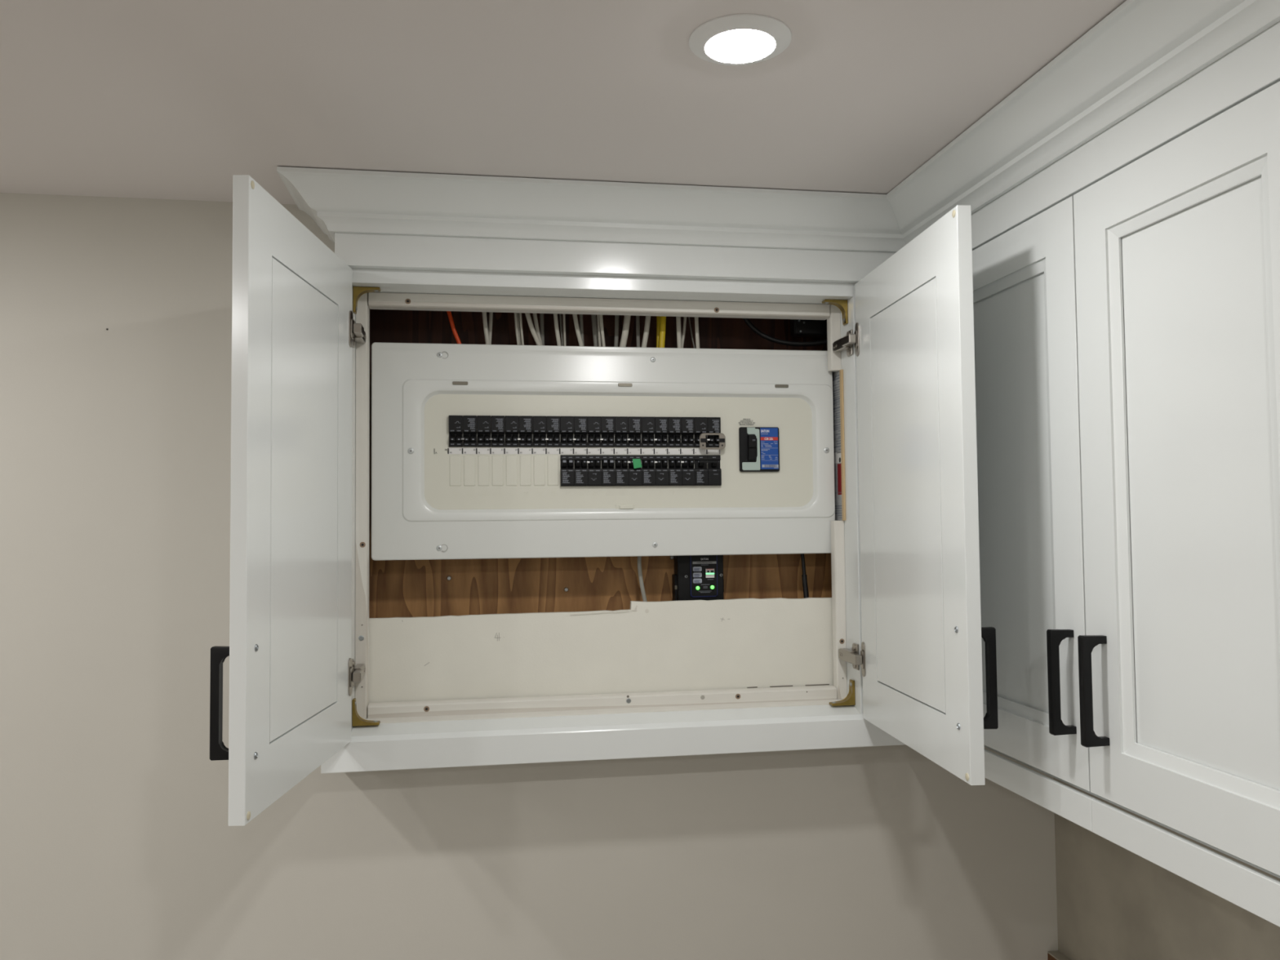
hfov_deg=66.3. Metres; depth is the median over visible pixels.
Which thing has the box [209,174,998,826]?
upper cabinet
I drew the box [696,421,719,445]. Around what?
circuit breaker
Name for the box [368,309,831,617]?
plywood board
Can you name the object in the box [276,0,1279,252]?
crown molding
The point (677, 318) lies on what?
electrical cable
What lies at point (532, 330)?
electrical cable
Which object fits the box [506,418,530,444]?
circuit breaker
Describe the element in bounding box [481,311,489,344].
electrical cable
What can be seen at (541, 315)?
electrical cable
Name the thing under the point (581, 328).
electrical cable
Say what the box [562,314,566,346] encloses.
electrical cable
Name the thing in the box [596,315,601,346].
electrical cable
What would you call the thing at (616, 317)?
electrical cable
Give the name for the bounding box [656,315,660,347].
electrical cable
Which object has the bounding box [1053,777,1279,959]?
backsplash
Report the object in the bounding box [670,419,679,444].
circuit breaker
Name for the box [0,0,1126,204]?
ceiling
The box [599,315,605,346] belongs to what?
electrical cable
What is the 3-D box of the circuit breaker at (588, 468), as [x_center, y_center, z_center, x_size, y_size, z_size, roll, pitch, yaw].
[-0.097,-0.019,1.819,0.044,0.048,0.008,0,-2,-9]
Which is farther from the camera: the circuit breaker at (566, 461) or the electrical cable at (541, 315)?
the electrical cable at (541, 315)
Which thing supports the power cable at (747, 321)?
attached to the framing
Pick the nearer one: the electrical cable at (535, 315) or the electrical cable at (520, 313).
the electrical cable at (520, 313)
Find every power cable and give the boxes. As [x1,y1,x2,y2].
[742,318,826,346]
[800,553,808,598]
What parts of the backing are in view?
plaster edge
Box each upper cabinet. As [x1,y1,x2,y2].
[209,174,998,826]
[971,21,1279,927]
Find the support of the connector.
attached to the power cable at (747, 321)
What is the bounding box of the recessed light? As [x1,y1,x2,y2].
[688,13,791,65]
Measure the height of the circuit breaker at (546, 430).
0.048 m
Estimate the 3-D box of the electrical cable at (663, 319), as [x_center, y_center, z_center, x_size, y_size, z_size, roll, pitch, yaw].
[0.045,-0.310,1.915,0.020,0.158,0.006,0,-2,-9]
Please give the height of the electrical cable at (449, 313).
0.160 m
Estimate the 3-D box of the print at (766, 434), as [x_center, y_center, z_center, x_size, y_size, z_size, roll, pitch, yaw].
[0.243,-0.086,1.877,0.024,0.020,0.001,0,-2,-9]
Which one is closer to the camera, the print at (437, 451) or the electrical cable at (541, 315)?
the print at (437, 451)
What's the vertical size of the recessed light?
0.011 m
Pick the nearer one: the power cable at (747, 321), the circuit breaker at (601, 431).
the circuit breaker at (601, 431)
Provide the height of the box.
0.394 m
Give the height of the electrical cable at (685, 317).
0.158 m
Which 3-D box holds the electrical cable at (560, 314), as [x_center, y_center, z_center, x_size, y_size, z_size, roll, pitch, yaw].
[-0.153,-0.309,1.900,0.013,0.158,0.004,0,-2,-9]
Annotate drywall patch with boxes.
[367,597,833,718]
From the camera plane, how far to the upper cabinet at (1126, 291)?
1.19 m
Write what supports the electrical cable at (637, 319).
attached to the box
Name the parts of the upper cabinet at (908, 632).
handle, door, door panel, panel, pine rail, panel, rail, pine rail, sill panel, light rail, panel, door panel, door, handle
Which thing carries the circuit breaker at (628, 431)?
on the box
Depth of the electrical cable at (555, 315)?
1.88 m
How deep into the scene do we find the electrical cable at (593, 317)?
1.91 m
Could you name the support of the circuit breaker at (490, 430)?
attached to the box
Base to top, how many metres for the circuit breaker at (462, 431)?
0.048 m
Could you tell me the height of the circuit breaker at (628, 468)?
0.048 m
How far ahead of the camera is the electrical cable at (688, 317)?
1.95 m
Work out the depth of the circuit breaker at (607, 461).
1.82 m
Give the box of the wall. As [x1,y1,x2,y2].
[0,192,1057,959]
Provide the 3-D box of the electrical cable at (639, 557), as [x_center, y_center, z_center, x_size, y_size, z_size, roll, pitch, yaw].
[0.006,0.194,1.879,0.023,0.118,0.008,-2,-3,38]
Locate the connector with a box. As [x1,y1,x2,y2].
[790,319,826,337]
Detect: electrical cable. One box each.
[446,311,461,343]
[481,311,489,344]
[488,311,493,344]
[514,312,519,345]
[516,312,521,345]
[519,312,524,345]
[524,312,541,345]
[533,313,542,345]
[539,313,544,345]
[553,313,561,346]
[559,313,563,346]
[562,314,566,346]
[572,314,583,346]
[579,314,584,346]
[591,314,598,346]
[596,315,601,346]
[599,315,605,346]
[613,315,618,346]
[619,315,631,346]
[635,315,639,346]
[637,555,647,601]
[641,315,650,347]
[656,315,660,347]
[658,315,666,347]
[675,316,681,347]
[681,316,686,347]
[688,316,695,348]
[694,316,699,348]
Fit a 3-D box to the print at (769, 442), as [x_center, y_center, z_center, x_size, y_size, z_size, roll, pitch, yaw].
[0.248,-0.056,1.877,0.034,0.066,0.001,0,-2,-9]
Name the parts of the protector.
plate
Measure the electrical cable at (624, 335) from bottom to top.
0.159 m
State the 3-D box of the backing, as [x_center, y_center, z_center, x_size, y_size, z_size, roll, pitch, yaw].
[0.888,1.047,1.485,0.023,0.273,0.902,0,-2,-9]
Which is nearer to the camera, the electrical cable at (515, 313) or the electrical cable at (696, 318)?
the electrical cable at (515, 313)
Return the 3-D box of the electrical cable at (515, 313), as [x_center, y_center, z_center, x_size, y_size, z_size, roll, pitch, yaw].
[-0.237,-0.309,1.870,0.016,0.158,0.005,0,-2,-9]
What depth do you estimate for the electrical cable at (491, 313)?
1.88 m
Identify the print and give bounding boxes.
[435,448,709,453]
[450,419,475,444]
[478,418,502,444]
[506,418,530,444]
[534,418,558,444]
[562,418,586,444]
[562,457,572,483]
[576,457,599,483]
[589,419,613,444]
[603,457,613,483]
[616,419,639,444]
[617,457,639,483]
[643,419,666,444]
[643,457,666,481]
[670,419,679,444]
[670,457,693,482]
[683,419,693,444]
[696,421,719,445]
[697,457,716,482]
[698,578,713,592]
[738,418,754,425]
[760,429,773,439]
[760,433,778,468]
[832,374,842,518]
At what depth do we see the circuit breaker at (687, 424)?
1.85 m
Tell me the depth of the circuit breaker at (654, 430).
1.84 m
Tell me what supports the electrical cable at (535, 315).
attached to the box
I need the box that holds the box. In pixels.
[371,342,835,560]
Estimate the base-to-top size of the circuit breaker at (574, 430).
0.048 m
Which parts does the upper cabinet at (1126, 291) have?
door panel, door, light rail, handle, handle, frame, door, light rail, door panel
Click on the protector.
(695, 577)
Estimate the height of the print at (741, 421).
0.013 m
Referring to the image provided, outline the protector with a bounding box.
[671,555,724,600]
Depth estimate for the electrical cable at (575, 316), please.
1.89 m
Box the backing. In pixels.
[1047,951,1070,959]
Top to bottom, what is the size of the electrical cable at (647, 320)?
0.159 m
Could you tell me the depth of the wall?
1.72 m
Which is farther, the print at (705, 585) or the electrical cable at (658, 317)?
the electrical cable at (658, 317)
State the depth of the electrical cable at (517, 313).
1.88 m
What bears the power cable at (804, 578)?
hanging from the box

